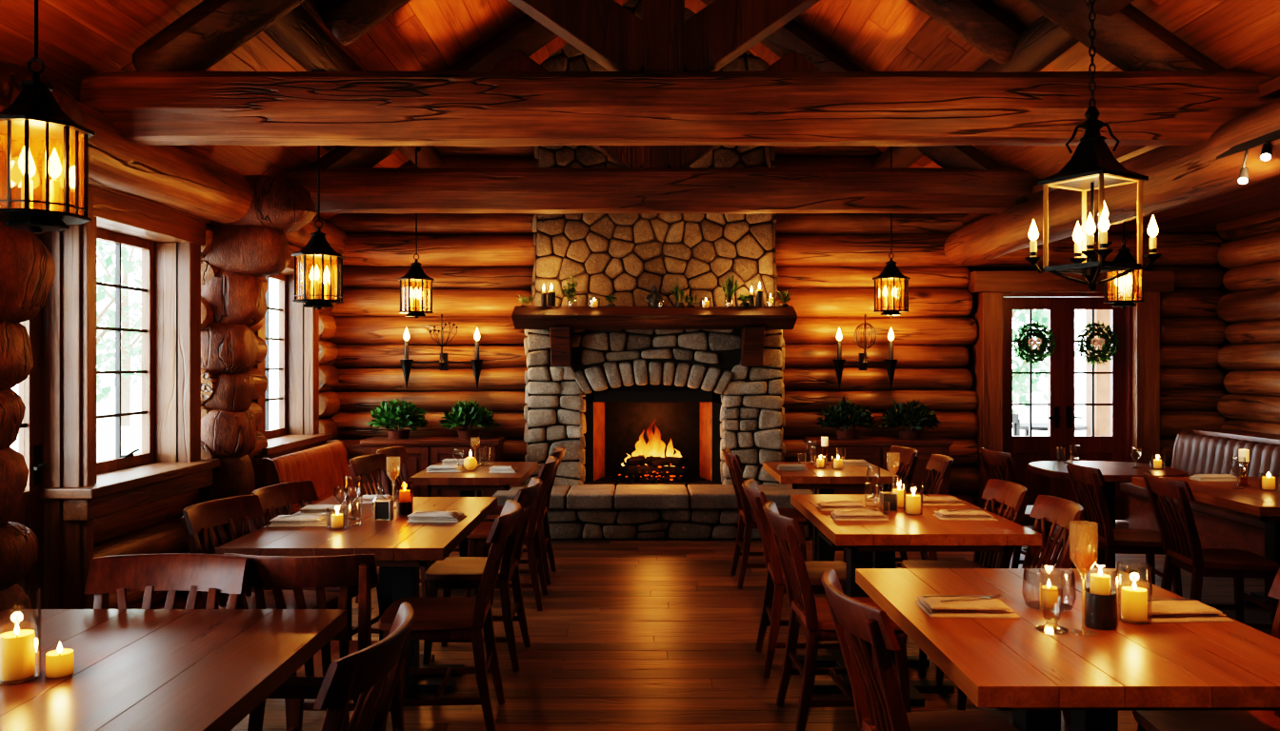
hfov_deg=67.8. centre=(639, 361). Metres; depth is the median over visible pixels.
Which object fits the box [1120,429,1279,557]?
banquette
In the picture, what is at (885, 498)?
stand
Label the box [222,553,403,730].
dining chair
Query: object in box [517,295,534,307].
potted plant
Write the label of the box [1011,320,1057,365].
wreath
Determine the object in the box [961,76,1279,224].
ceiling
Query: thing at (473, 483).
dining table
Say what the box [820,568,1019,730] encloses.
dining chair
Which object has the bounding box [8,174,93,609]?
door
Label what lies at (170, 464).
window
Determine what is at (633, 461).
log
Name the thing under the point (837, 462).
pillar candle
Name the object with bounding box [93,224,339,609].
wall
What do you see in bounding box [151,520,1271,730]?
floor
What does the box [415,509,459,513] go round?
fork
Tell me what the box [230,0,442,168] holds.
ceiling beam
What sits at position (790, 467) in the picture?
folded napkin
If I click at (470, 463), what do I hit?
candle
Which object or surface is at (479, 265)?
wall
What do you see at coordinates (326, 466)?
banquette
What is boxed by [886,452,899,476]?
champagne flute
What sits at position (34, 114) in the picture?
pendant lantern
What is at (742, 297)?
potted plant
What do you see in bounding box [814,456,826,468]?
glass
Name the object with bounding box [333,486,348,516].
wine glass
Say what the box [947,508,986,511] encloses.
fork
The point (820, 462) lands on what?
pillar candle
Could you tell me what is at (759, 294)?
candle
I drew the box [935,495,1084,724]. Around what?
dining chair
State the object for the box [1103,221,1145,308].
pendant lantern
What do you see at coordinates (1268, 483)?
pillar candle
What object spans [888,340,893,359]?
candle
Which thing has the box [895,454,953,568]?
dining chair
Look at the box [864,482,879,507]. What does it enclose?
water tumbler
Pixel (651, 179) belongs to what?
roof truss
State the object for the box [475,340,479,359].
candle
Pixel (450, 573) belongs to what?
dining chair
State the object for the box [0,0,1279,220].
ceiling
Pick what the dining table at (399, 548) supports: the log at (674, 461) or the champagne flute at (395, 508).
the champagne flute at (395, 508)
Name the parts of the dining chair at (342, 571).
post, leg, leg, crest rail, seat frame, seat, leg, post, leg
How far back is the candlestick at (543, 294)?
8.38 m
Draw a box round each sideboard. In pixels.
[360,437,505,521]
[803,437,953,527]
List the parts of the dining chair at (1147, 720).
leg, seat, crest rail, post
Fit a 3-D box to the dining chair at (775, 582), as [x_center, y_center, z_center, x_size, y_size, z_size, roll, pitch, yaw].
[0.789,1.056,4.721,0.562,0.892,0.490,0,0,2]
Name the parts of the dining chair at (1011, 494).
leg, seat, post, crest rail, post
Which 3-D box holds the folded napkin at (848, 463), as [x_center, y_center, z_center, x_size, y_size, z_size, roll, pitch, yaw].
[1.550,0.730,6.920,0.221,0.039,0.148,0,0,-3]
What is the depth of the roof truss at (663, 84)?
4.65 m
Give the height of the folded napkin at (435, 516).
0.039 m
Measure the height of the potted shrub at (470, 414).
0.368 m
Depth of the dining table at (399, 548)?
4.25 m
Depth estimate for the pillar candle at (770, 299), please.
8.39 m
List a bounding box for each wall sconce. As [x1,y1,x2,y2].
[400,314,483,388]
[832,313,898,389]
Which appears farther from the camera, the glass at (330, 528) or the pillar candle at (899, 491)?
the pillar candle at (899, 491)
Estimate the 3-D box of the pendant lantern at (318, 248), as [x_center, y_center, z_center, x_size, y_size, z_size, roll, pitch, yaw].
[-1.940,-1.039,5.750,0.290,1.448,0.290,0,0,-6]
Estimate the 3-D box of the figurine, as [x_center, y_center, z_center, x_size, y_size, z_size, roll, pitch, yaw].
[0.126,-0.570,8.396,0.161,0.204,0.126,0,0,0]
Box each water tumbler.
[345,494,362,526]
[479,446,490,461]
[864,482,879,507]
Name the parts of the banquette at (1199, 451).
panel, seat, backrest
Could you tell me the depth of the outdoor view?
27.23 m
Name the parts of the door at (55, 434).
panel, handle, casing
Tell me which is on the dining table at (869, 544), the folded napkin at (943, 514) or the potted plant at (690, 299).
the folded napkin at (943, 514)
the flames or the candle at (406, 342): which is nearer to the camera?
the candle at (406, 342)
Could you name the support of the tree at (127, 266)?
on the outdoor view
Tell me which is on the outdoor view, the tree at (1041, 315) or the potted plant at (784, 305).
the tree at (1041, 315)
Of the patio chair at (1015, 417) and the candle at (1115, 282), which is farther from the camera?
the patio chair at (1015, 417)
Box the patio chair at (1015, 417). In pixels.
[1012,413,1019,436]
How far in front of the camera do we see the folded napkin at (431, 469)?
6.48 m
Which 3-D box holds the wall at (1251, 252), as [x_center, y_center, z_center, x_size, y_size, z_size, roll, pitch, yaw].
[5.481,0.047,3.645,0.312,2.935,10.505,0,0,0]
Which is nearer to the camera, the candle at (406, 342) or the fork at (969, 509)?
the fork at (969, 509)
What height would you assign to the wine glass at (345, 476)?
0.205 m
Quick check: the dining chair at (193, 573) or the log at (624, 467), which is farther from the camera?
the log at (624, 467)
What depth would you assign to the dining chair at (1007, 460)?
6.48 m
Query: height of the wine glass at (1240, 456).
0.189 m
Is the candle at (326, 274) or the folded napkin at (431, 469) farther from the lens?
the folded napkin at (431, 469)
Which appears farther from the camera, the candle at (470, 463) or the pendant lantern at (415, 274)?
the pendant lantern at (415, 274)
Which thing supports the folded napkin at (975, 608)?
on the dining table at (1040, 672)
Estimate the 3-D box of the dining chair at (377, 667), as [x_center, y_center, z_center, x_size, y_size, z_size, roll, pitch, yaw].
[-0.819,1.056,2.197,0.562,0.892,0.490,0,0,3]
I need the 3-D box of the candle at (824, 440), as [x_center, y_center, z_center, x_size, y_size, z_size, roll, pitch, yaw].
[1.345,0.583,6.930,0.052,0.065,0.051,0,0,0]
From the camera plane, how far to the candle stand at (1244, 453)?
5.72 m
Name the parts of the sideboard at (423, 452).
door, door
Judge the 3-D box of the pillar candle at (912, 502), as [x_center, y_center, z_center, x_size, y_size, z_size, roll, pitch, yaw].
[1.345,0.688,4.688,0.068,0.112,0.068,0,0,-15]
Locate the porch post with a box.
[1085,309,1110,436]
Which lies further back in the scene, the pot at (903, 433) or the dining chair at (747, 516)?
the pot at (903, 433)
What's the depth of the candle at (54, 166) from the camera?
2.96 m
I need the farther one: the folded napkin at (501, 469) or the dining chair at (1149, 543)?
the folded napkin at (501, 469)
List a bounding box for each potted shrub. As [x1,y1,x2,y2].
[365,397,428,439]
[438,398,500,439]
[816,397,878,439]
[878,399,942,439]
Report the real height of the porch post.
2.560 m
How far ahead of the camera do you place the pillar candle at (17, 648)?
2.22 m
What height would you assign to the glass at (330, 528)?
0.094 m
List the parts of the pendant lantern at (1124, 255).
hanging rod, frame, plate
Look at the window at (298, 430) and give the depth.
8.34 m
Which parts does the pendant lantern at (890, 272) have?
hanging rod, frame, plate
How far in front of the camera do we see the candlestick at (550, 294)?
8.39 m
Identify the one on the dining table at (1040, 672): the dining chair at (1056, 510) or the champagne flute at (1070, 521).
the champagne flute at (1070, 521)
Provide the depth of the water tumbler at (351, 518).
4.36 m
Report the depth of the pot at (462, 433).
8.49 m
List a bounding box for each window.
[40,181,220,520]
[252,243,332,459]
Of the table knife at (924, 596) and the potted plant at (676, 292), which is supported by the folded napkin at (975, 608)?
the table knife at (924, 596)
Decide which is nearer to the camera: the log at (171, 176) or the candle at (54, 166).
the candle at (54, 166)
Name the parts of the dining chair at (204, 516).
post, crest rail, post, seat, leg, leg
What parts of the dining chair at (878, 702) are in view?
post, crest rail, post, seat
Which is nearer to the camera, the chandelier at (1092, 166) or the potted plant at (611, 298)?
the chandelier at (1092, 166)
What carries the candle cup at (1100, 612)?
on the dining table at (1040, 672)
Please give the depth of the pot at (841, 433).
8.49 m
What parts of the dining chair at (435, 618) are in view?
leg, leg, seat, seat frame, leg, post, leg, post, crest rail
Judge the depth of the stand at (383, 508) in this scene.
4.50 m
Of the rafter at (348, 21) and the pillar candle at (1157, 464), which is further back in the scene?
the pillar candle at (1157, 464)
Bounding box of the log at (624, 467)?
[621,464,684,476]
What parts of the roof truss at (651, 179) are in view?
king post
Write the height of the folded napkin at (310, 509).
0.039 m
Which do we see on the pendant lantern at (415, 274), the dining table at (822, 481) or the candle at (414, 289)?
the candle at (414, 289)
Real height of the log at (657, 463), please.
0.087 m
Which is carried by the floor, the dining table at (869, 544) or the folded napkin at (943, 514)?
the dining table at (869, 544)
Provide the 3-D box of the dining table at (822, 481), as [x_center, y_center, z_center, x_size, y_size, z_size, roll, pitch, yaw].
[1.310,1.125,6.680,0.779,0.750,0.900,0,0,0]
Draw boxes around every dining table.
[0,609,347,730]
[215,497,497,699]
[408,461,538,557]
[762,461,899,561]
[790,494,1041,705]
[855,568,1279,730]
[1027,460,1188,575]
[1131,477,1279,607]
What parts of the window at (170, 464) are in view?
frame, sill, casing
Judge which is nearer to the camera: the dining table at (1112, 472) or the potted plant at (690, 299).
the dining table at (1112, 472)
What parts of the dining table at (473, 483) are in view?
leg, leg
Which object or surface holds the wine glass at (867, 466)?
on the dining table at (869, 544)
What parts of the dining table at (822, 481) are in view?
leg, leg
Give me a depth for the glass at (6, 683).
2.26 m
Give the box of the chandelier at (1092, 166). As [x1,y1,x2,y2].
[1024,0,1161,291]
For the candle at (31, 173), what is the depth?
2.97 m
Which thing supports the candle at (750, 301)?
on the stone fireplace
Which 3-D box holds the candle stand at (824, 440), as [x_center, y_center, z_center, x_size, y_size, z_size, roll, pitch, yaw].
[1.345,0.650,6.930,0.064,0.200,0.063,0,0,0]
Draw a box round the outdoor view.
[10,387,1085,460]
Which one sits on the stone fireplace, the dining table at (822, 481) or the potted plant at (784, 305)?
the potted plant at (784, 305)
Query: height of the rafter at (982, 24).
1.565 m
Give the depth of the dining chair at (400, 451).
6.80 m
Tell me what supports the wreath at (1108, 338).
attached to the door at (1134, 373)
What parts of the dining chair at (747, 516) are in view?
crest rail, post, leg, post, leg, seat frame, seat, leg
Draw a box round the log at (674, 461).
[633,455,681,466]
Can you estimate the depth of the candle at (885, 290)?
8.00 m
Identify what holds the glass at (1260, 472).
on the dining table at (1253, 503)
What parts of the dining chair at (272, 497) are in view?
post, crest rail, seat frame, seat, leg, leg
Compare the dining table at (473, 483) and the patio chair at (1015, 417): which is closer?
the dining table at (473, 483)
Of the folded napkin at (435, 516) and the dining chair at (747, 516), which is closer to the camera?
the folded napkin at (435, 516)
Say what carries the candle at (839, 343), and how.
on the wall sconce at (890, 363)
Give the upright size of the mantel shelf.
0.205 m
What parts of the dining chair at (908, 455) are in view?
leg, post, crest rail, leg, post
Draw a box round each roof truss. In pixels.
[80,0,1279,147]
[277,0,1042,214]
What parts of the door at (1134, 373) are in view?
panel, handle, handle, panel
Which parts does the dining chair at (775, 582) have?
crest rail, post, leg, post, leg, seat, seat frame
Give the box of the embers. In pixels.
[618,463,683,480]
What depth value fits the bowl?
2.88 m
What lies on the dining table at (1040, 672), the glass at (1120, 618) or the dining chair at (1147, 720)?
the glass at (1120, 618)
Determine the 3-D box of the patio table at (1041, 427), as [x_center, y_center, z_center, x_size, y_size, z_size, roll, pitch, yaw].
[4.750,1.179,11.100,0.840,0.888,0.840,0,0,0]
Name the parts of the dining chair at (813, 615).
post, crest rail, leg, post, leg, seat frame, seat, leg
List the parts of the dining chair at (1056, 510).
leg, leg, post, crest rail, leg, post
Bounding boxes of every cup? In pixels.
[1082,564,1118,630]
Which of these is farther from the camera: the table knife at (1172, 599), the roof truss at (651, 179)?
the roof truss at (651, 179)
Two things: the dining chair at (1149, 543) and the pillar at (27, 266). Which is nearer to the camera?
the pillar at (27, 266)
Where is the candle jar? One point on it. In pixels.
(403, 509)
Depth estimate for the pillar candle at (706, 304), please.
8.36 m
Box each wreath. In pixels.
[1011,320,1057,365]
[1075,320,1119,365]
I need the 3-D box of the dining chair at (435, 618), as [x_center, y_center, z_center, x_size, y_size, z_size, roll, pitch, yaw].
[-0.779,1.056,3.973,0.562,0.892,0.490,0,0,-3]
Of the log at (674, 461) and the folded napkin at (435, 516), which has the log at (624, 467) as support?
the log at (674, 461)
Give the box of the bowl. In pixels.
[1021,565,1076,612]
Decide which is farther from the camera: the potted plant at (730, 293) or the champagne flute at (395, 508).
the potted plant at (730, 293)
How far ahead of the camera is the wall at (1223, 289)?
8.98 m
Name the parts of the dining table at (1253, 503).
leg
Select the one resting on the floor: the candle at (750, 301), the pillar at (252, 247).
the pillar at (252, 247)
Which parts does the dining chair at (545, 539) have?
leg, seat, leg, post, leg, post, crest rail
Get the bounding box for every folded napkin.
[267,515,331,527]
[299,504,355,515]
[358,495,398,503]
[405,511,466,522]
[425,464,463,472]
[441,459,464,464]
[489,465,518,473]
[776,463,808,470]
[814,500,867,511]
[829,510,890,520]
[841,460,870,466]
[915,596,1020,619]
[920,496,966,505]
[932,509,997,520]
[1118,600,1233,622]
[1188,474,1241,481]
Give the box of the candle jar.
[396,481,413,515]
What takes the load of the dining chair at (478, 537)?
on the floor
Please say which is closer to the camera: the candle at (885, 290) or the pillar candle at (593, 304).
the candle at (885, 290)
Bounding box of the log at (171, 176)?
[62,101,252,223]
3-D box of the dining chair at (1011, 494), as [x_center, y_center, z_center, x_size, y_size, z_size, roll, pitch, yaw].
[1.611,1.056,4.738,0.562,0.892,0.490,0,0,2]
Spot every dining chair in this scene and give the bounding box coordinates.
[84,553,249,609]
[180,494,339,730]
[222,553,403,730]
[251,480,379,640]
[312,601,415,730]
[348,453,448,603]
[376,445,459,554]
[379,500,521,730]
[422,477,542,672]
[464,456,559,611]
[482,446,565,584]
[720,448,807,589]
[741,479,846,678]
[762,500,911,730]
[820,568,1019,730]
[834,445,918,562]
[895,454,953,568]
[900,479,1028,676]
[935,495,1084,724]
[979,446,1078,568]
[1066,460,1182,597]
[1132,567,1279,730]
[1143,471,1279,630]
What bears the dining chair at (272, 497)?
on the floor
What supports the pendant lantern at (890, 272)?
hanging from the ceiling at (77, 39)
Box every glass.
[0,585,40,685]
[326,506,347,529]
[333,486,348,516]
[343,476,360,519]
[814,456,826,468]
[831,456,844,469]
[866,465,879,499]
[903,481,922,515]
[1034,568,1069,632]
[1116,560,1152,624]
[1230,456,1245,489]
[1259,472,1278,491]
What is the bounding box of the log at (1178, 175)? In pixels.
[943,98,1279,265]
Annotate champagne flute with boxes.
[386,456,399,509]
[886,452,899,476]
[1069,520,1098,634]
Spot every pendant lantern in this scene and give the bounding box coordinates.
[0,0,94,233]
[291,69,345,309]
[398,146,434,318]
[872,146,910,317]
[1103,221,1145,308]
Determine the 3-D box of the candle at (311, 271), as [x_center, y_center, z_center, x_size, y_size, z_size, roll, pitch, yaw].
[-1.983,-0.476,5.771,0.040,0.212,0.039,0,0,0]
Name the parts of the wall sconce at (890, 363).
flame bulb, flame bulb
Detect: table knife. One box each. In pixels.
[922,595,991,598]
[1147,598,1193,601]
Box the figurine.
[645,285,663,308]
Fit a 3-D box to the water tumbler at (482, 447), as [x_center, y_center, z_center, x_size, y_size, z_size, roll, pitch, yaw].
[-1.122,0.684,6.881,0.083,0.131,0.082,0,0,0]
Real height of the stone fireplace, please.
5.200 m
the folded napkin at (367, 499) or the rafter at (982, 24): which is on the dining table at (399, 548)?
the folded napkin at (367, 499)
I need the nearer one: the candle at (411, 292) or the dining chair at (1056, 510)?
the dining chair at (1056, 510)
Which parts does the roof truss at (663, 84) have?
king post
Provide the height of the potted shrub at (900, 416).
0.363 m
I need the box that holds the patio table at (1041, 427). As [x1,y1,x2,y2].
[1012,422,1087,436]
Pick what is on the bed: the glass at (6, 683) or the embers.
the embers
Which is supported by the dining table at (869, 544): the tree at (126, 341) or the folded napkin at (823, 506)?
the folded napkin at (823, 506)
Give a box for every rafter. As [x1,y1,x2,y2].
[319,0,411,45]
[906,0,1026,63]
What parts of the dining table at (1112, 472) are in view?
leg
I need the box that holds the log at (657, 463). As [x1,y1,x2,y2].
[650,457,688,467]
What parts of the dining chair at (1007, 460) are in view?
post, crest rail, post, seat, leg, seat frame, leg, leg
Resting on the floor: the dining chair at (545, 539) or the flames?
the dining chair at (545, 539)
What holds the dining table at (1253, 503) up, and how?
on the floor
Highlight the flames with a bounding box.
[620,429,681,466]
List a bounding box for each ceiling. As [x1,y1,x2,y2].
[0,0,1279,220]
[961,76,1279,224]
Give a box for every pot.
[386,429,410,439]
[457,429,479,439]
[835,429,859,439]
[897,429,920,439]
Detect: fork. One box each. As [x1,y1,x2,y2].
[279,512,325,517]
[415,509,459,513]
[825,499,861,502]
[841,508,880,512]
[940,594,1001,601]
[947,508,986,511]
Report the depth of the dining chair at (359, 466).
6.11 m
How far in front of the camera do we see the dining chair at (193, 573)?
2.97 m
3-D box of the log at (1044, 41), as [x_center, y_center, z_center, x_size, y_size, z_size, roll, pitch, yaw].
[2.280,-1.808,3.697,0.260,0.260,10.600,0,0,0]
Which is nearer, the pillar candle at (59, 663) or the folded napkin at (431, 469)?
the pillar candle at (59, 663)
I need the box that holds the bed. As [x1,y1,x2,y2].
[600,475,704,482]
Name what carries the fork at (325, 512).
on the folded napkin at (302, 520)
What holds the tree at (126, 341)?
on the outdoor view
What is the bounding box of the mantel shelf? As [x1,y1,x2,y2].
[511,306,797,329]
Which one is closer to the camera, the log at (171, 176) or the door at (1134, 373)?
the log at (171, 176)
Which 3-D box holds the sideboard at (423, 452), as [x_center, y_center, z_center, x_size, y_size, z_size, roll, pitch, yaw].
[-1.845,1.095,8.557,1.220,0.810,0.446,0,0,0]
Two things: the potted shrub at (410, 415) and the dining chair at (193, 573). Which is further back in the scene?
the potted shrub at (410, 415)
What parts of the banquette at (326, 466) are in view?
panel, backrest, panel, seat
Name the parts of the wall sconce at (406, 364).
flame bulb, flame bulb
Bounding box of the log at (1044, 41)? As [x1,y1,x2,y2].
[872,0,1134,168]
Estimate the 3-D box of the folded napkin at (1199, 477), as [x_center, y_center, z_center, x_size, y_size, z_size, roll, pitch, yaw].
[3.640,0.730,6.030,0.260,0.039,0.130,0,0,-1]
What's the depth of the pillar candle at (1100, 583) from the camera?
2.68 m
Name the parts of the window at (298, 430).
frame, casing, sill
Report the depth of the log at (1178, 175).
5.28 m
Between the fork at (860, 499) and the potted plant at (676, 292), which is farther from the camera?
the potted plant at (676, 292)
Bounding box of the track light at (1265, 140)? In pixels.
[1216,129,1279,184]
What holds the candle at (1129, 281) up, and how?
on the pendant lantern at (1124, 255)
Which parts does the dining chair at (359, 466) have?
post, crest rail, post, leg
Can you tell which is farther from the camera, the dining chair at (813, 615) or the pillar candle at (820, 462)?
the pillar candle at (820, 462)
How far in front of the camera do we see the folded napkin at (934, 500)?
4.96 m
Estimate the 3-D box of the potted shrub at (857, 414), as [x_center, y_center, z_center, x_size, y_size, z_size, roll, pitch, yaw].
[1.845,0.498,8.562,0.548,0.384,0.448,0,0,0]
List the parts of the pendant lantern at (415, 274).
frame, plate, hanging rod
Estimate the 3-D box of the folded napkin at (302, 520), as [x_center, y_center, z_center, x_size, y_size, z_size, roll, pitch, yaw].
[-1.565,0.730,4.420,0.260,0.039,0.185,0,0,-6]
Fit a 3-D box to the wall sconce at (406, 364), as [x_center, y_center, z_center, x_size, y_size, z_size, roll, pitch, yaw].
[-1.800,-0.095,8.672,0.760,0.690,0.165,0,0,0]
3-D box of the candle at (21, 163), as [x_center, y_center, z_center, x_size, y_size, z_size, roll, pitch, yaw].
[-1.871,-0.561,2.902,0.040,0.212,0.038,0,0,0]
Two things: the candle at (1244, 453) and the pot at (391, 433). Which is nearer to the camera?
the candle at (1244, 453)
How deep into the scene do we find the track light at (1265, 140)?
4.38 m
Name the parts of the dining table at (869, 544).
leg, mounting plate, leg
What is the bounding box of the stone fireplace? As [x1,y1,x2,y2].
[492,0,812,539]
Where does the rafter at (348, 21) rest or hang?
attached to the ceiling at (77, 39)
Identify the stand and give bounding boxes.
[374,499,393,520]
[820,437,828,465]
[879,492,898,512]
[1238,449,1249,486]
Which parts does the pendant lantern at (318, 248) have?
frame, plate, hanging rod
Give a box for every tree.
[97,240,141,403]
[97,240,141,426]
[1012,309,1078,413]
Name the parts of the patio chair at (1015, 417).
leg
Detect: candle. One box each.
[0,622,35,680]
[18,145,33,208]
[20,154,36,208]
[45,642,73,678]
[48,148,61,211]
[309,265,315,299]
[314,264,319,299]
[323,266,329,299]
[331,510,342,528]
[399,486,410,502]
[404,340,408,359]
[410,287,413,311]
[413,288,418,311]
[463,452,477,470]
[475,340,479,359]
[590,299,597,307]
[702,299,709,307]
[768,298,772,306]
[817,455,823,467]
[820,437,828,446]
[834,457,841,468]
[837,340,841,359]
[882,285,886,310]
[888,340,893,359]
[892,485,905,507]
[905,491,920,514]
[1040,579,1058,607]
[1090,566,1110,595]
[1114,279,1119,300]
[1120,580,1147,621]
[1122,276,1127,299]
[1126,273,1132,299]
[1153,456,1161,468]
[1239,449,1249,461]
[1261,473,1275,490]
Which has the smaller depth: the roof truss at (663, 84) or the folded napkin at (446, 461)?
the roof truss at (663, 84)
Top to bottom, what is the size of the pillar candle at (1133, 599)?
0.112 m
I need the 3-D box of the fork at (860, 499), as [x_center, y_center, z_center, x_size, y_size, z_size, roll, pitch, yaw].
[1.036,0.708,4.839,0.202,0.010,0.022,0,0,-15]
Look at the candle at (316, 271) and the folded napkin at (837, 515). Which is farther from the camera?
the candle at (316, 271)
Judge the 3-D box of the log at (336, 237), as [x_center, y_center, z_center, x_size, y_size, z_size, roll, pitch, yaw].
[-2.863,-1.111,7.803,0.320,0.324,2.216,0,0,0]
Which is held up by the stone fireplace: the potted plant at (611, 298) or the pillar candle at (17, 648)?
the potted plant at (611, 298)
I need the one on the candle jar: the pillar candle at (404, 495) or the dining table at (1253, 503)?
the pillar candle at (404, 495)
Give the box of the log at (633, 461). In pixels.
[625,457,642,465]
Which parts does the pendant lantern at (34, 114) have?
hanging rod, frame, plate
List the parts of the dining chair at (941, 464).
post, leg, crest rail, post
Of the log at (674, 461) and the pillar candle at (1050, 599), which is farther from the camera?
the log at (674, 461)
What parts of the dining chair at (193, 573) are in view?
post, post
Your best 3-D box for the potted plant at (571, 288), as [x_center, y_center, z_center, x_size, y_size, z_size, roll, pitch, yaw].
[-0.619,-0.610,8.403,0.188,0.284,0.133,0,0,-11]
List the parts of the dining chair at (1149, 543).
post, crest rail, leg, post, leg, seat frame, seat, leg, leg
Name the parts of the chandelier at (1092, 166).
flame bulb, candle arm, flame bulb, candle arm, candle arm, flame bulb, hanging chain, stem, crown, candle arm, flame bulb, flame bulb, candle arm, flame bulb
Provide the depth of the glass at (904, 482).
4.67 m
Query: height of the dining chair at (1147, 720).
0.892 m
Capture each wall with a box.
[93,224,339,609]
[323,145,1227,504]
[1215,208,1279,435]
[1218,234,1273,420]
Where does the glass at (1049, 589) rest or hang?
on the dining table at (1040, 672)
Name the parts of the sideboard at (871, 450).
door, door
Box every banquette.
[252,440,403,525]
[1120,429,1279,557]
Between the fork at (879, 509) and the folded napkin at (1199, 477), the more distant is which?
the folded napkin at (1199, 477)
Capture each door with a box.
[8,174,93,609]
[965,270,1174,522]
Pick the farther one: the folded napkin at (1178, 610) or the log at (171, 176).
the log at (171, 176)
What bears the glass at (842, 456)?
on the dining table at (822, 481)
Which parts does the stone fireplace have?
firebrick panel, fire grate, firebrick panel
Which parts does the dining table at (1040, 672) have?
leg, leg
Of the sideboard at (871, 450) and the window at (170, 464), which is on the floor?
the sideboard at (871, 450)
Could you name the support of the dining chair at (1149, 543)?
on the floor
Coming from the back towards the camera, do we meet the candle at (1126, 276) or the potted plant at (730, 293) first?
the potted plant at (730, 293)
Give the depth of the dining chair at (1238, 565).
5.00 m
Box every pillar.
[0,60,83,612]
[198,175,316,554]
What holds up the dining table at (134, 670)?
on the floor
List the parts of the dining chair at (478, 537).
leg, leg, seat, seat frame, leg, post, leg, post, crest rail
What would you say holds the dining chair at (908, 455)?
on the floor
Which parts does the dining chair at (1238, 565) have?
post, leg, crest rail, post, leg, seat frame, seat, leg, leg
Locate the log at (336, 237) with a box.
[285,216,347,254]
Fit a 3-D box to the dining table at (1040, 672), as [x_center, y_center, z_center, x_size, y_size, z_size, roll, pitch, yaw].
[1.255,1.125,2.828,0.949,0.750,1.255,0,0,0]
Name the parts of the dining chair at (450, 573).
leg, leg, seat, seat frame, leg, post, leg, post, crest rail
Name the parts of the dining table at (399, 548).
leg, leg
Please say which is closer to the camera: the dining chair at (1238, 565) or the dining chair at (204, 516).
the dining chair at (204, 516)
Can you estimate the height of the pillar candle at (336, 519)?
0.082 m
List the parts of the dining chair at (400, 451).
crest rail, post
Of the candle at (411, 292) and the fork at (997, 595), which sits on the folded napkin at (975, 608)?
the fork at (997, 595)

